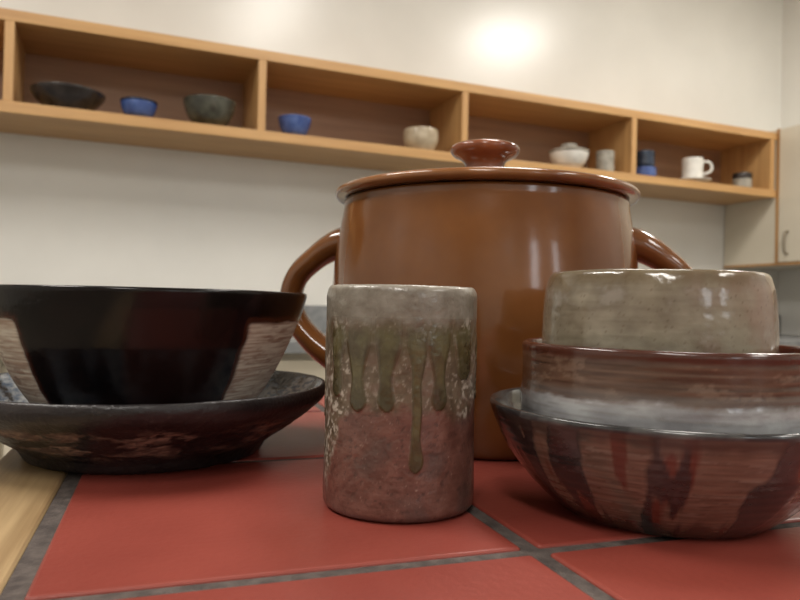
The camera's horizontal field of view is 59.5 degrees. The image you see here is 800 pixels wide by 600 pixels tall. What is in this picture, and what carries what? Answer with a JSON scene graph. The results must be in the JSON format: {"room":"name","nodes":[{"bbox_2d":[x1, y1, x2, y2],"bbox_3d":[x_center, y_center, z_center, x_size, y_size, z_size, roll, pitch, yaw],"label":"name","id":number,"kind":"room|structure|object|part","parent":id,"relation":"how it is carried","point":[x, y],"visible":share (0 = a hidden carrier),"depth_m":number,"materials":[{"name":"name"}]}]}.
{"room":"kitchen","nodes":[
{"label":"kitchen","id":0,"kind":"room"},
{"bbox_2d":[0,0,782,305],"bbox_3d":[-0.786,-0.415,2.568,6.194,2.870,0.102,1,-1,-23],"label":"wall","id":1,"kind":"structure","parent":0,"point":[73,212],"depth_m":2.70,"materials":[{"name":"paint"}]},
{"bbox_2d":[0,7,776,205],"bbox_3d":[-0.495,-0.681,2.472,4.745,0.302,0.298,1,-1,-23],"label":"wall shelf","id":2,"kind":"object","parent":1,"relation":"attached to","point":[359,115],"visible":0.93,"depth_m":2.56,"materials":[{"name":"brown wood"}]},
{"bbox_2d":[29,82,105,110],"bbox_3d":[-1.024,-0.609,2.159,0.222,0.061,0.222,1,-1,0],"label":"shallow dish","id":3,"kind":"object","parent":2,"relation":"on","point":[60,94],"visible":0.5,"depth_m":2.09,"materials":[{"name":"ceramic"}]},
{"bbox_2d":[120,99,156,117],"bbox_3d":[-0.835,-0.600,2.238,0.111,0.054,0.111,1,-1,0],"label":"bowl","id":4,"kind":"object","parent":2,"relation":"on","point":[137,107],"visible":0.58,"depth_m":2.20,"materials":[{"name":"ceramic"}]},
{"bbox_2d":[120,97,157,105],"bbox_3d":[-0.835,-0.631,2.238,0.115,0.006,0.115,1,0,0],"label":"dish","id":5,"kind":"object","parent":4,"relation":"on","point":[123,98],"depth_m":2.19,"materials":[{"name":"blue ceramic"}]},
{"bbox_2d":[183,94,235,125],"bbox_3d":[-0.632,-0.613,2.324,0.171,0.090,0.171,2,-1,-39],"label":"bowl","id":6,"kind":"object","parent":2,"relation":"on","point":[199,108],"visible":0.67,"depth_m":2.26,"materials":[{"name":"grey ceramic"}]},
{"bbox_2d":[278,114,310,134],"bbox_3d":[-0.367,-0.597,2.435,0.115,0.070,0.115,1,-1,0],"label":"bowl","id":7,"kind":"object","parent":2,"relation":"on","point":[288,123],"visible":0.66,"depth_m":2.39,"materials":[{"name":"ceramic"}]},
{"bbox_3d":[-0.551,-0.681,2.605,4.745,0.234,0.010,1,-1,-23],"label":"panel","id":8,"kind":"part","parent":2,"relation":"part of","materials":[{"name":"brown wood"}]},
{"bbox_3d":[-0.498,-0.547,2.471,4.745,0.034,0.298,1,-1,-23],"label":"shelf","id":9,"kind":"part","parent":2,"relation":"part of","materials":[{"name":"brown wood"}]},
{"bbox_2d":[403,126,437,149],"bbox_3d":[0.077,-0.593,2.622,0.131,0.084,0.131,1,-1,0],"label":"bowl","id":10,"kind":"object","parent":2,"relation":"on","point":[419,137],"visible":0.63,"depth_m":2.57,"materials":[{"name":"ceramic"}]},
{"bbox_2d":[548,143,589,167],"bbox_3d":[0.695,-0.588,2.882,0.166,0.105,0.166,1,-1,-21],"label":"casserole dish","id":11,"kind":"object","parent":2,"relation":"on","point":[568,154],"visible":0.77,"depth_m":2.83,"materials":[{"name":"white ceramic"}]},
{"bbox_3d":[0.696,-0.621,2.882,0.166,0.039,0.166,1,0,0],"label":"lid","id":12,"kind":"part","parent":11,"relation":"part of","materials":[{"name":"grey ceramic"}]},
{"bbox_3d":[0.695,-0.569,2.881,0.159,0.066,0.159,1,0,0],"label":"dish","id":13,"kind":"part","parent":11,"relation":"part of","materials":[{"name":"white ceramic"}]},
{"bbox_2d":[596,150,614,170],"bbox_3d":[0.865,-0.579,2.953,0.076,0.093,0.076,1,-1,0],"label":"tumbler","id":14,"kind":"object","parent":2,"relation":"on","point":[604,158],"visible":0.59,"depth_m":2.92,"materials":[{"name":"ceramic"}]},
{"bbox_2d":[636,150,655,175],"bbox_3d":[1.062,-0.585,3.036,0.095,0.115,0.095,1,-1,0],"label":"cups","id":15,"kind":"object","parent":2,"relation":"on","point":[645,159],"visible":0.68,"depth_m":3.00,"materials":[{"name":"blue ceramic"}]},
{"bbox_2d":[681,157,712,181],"bbox_3d":[1.319,-0.577,3.143,0.157,0.113,0.154,1,-1,0],"label":"coffee mug","id":16,"kind":"object","parent":2,"relation":"on","point":[692,167],"visible":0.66,"depth_m":3.10,"materials":[{"name":"white ceramic"}]},
{"bbox_2d":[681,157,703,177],"bbox_3d":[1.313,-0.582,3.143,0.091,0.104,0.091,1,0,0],"label":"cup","id":17,"kind":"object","parent":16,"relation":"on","point":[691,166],"depth_m":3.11,"materials":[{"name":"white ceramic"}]},
{"bbox_3d":[1.378,-0.590,3.129,0.042,0.068,0.014,1,-1,13],"label":"handle","id":18,"kind":"part","parent":16,"relation":"part of","materials":[{"name":"white ceramic"}]},
{"bbox_2d":[732,172,752,187],"bbox_3d":[1.593,-0.552,3.259,0.086,0.076,0.086,1,-1,0],"label":"jar","id":19,"kind":"object","parent":2,"relation":"on","point":[744,179],"visible":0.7,"depth_m":3.22,"materials":[{"name":"grey ceramic"}]},
{"bbox_2d":[732,172,752,179],"bbox_3d":[1.594,-0.576,3.260,0.086,0.028,0.086,1,0,0],"label":"lid","id":20,"kind":"object","parent":19,"relation":"on","point":[740,175],"depth_m":3.22,"materials":[{"name":"ceramic"}]},
{"bbox_2d":[304,305,779,333],"bbox_3d":[-0.772,0.061,2.506,5.974,0.102,0.019,1,-1,-23],"label":"backsplash","id":21,"kind":"structure","parent":1,"relation":"attached to","point":[317,314],"depth_m":2.69,"materials":[{"name":"laminate"}]},
{"bbox_2d":[778,0,799,334],"bbox_3d":[3.126,-0.345,1.121,0.101,2.870,5.600,1,-1,-23],"label":"wall","id":22,"kind":"structure","parent":0,"point":[788,280],"depth_m":3.63,"materials":[{"name":"paint"}]},
{"bbox_2d":[723,124,799,270],"bbox_3d":[2.227,-0.474,2.586,0.425,0.635,2.197,1,-1,-23],"label":"upper cabinet","id":23,"kind":"object","parent":22,"relation":"attached to","point":[764,234],"visible":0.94,"depth_m":3.27,"materials":[{"name":"beige wood"}]},
{"bbox_3d":[1.702,-0.482,3.398,0.018,0.623,0.291,1,-1,-23],"label":"filler panel","id":24,"kind":"part","parent":23,"relation":"part of","materials":[{"name":"beige wood"}]},
{"bbox_3d":[1.755,-0.261,3.190,0.033,0.111,0.010,1,-1,-23],"label":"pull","id":25,"kind":"part","parent":23,"relation":"part of","materials":[{"name":"silver metal"}]},
{"bbox_3d":[1.851,-0.483,3.041,0.020,0.617,0.448,1,-1,-23],"label":"door","id":26,"kind":"part","parent":23,"relation":"part of","materials":[{"name":"beige wood"}]},
{"bbox_3d":[0.288,1.045,-0.072,6.194,0.050,5.800,1,-1,-23],"label":"floor","id":27,"kind":"structure","parent":0,"visible":0},
{"bbox_2d":[0,394,799,599],"bbox_3d":[0.450,0.566,0.214,1.194,0.920,1.561,1,-1,-19],"label":"tiled countertop","id":28,"kind":"structure","parent":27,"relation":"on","point":[259,525],"depth_m":0.27,"materials":[{"name":"red tile"}]},
{"bbox_2d":[0,370,324,474],"bbox_3d":[-0.160,0.073,0.446,0.224,0.044,0.224,1,-1,0],"label":"plate","id":29,"kind":"object","parent":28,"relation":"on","point":[96,439],"visible":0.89,"depth_m":0.36,"materials":[{"name":"ceramic"}]},
{"bbox_2d":[0,284,306,404],"bbox_3d":[-0.159,0.039,0.446,0.195,0.091,0.195,1,-1,24],"label":"bowl","id":30,"kind":"object","parent":29,"relation":"on","point":[60,344],"visible":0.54,"depth_m":0.37,"materials":[{"name":"ceramic"}]},
{"bbox_2d":[322,284,476,523],"bbox_3d":[0.000,0.045,0.336,0.073,0.103,0.072,1,-1,0],"label":"ceramic cup","id":31,"kind":"object","parent":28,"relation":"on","point":[401,360],"visible":1,"depth_m":0.30,"materials":[{"name":"ceramic"}]},
{"bbox_2d":[280,139,692,459],"bbox_3d":[0.063,-0.009,0.532,0.230,0.218,0.240,2,-1,-36],"label":"pot","id":32,"kind":"object","parent":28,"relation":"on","point":[488,227],"visible":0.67,"depth_m":0.43,"materials":[{"name":"brown ceramic"}]},
{"bbox_3d":[-0.065,0.000,0.552,0.063,0.120,0.034,1,-1,10],"label":"handle","id":33,"kind":"part","parent":32,"relation":"part of","materials":[{"name":"brown ceramic"}]},
{"bbox_3d":[0.064,-0.102,0.531,0.052,0.031,0.052,1,0,0],"label":"lid knob","id":34,"kind":"part","parent":32,"relation":"part of","materials":[{"name":"ceramic"}]},
{"bbox_3d":[0.064,-0.081,0.531,0.225,0.018,0.225,1,0,0],"label":"lid","id":35,"kind":"part","parent":32,"relation":"part of","materials":[{"name":"ceramic"}]},
{"bbox_3d":[0.189,0.005,0.508,0.063,0.120,0.034,1,-1,10],"label":"handle","id":36,"kind":"part","parent":32,"relation":"part of","materials":[{"name":"brown ceramic"}]},
{"bbox_2d":[489,387,799,538],"bbox_3d":[0.126,0.075,0.337,0.165,0.050,0.165,1,-1,-3],"label":"stoneware bowl","id":37,"kind":"object","parent":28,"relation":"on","point":[659,482],"visible":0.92,"depth_m":0.27,"materials":[{"name":"ceramic"}]},
{"bbox_2d":[520,337,799,433],"bbox_3d":[0.127,0.054,0.338,0.141,0.067,0.141,1,-1,0],"label":"stoneware bowl","id":38,"kind":"object","parent":37,"relation":"in","point":[744,393],"visible":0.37,"depth_m":0.28,"materials":[{"name":"brown ceramic"}]},
{"bbox_2d":[542,269,779,352],"bbox_3d":[0.122,0.034,0.338,0.107,0.094,0.106,1,-1,-22],"label":"stoneware bowl","id":39,"kind":"object","parent":38,"relation":"on","point":[679,310],"visible":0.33,"depth_m":0.29,"materials":[{"name":"beige ceramic"}]},
{"bbox_2d":[0,305,799,459],"bbox_3d":[-0.662,0.514,2.217,5.974,1.009,0.637,1,-1,-23],"label":"base cabinet","id":40,"kind":"object","parent":27,"relation":"on","point":[295,358],"visible":0.02,"depth_m":2.08,"materials":[{"name":"laminate"}]},
{"bbox_2d":[284,332,799,353],"bbox_3d":[-0.654,0.131,2.221,5.974,0.038,0.637,1,-1,-23],"label":"countertop","id":41,"kind":"structure","parent":40,"relation":"on","point":[293,347],"depth_m":2.66,"materials":[{"name":"laminate"}]}
]}

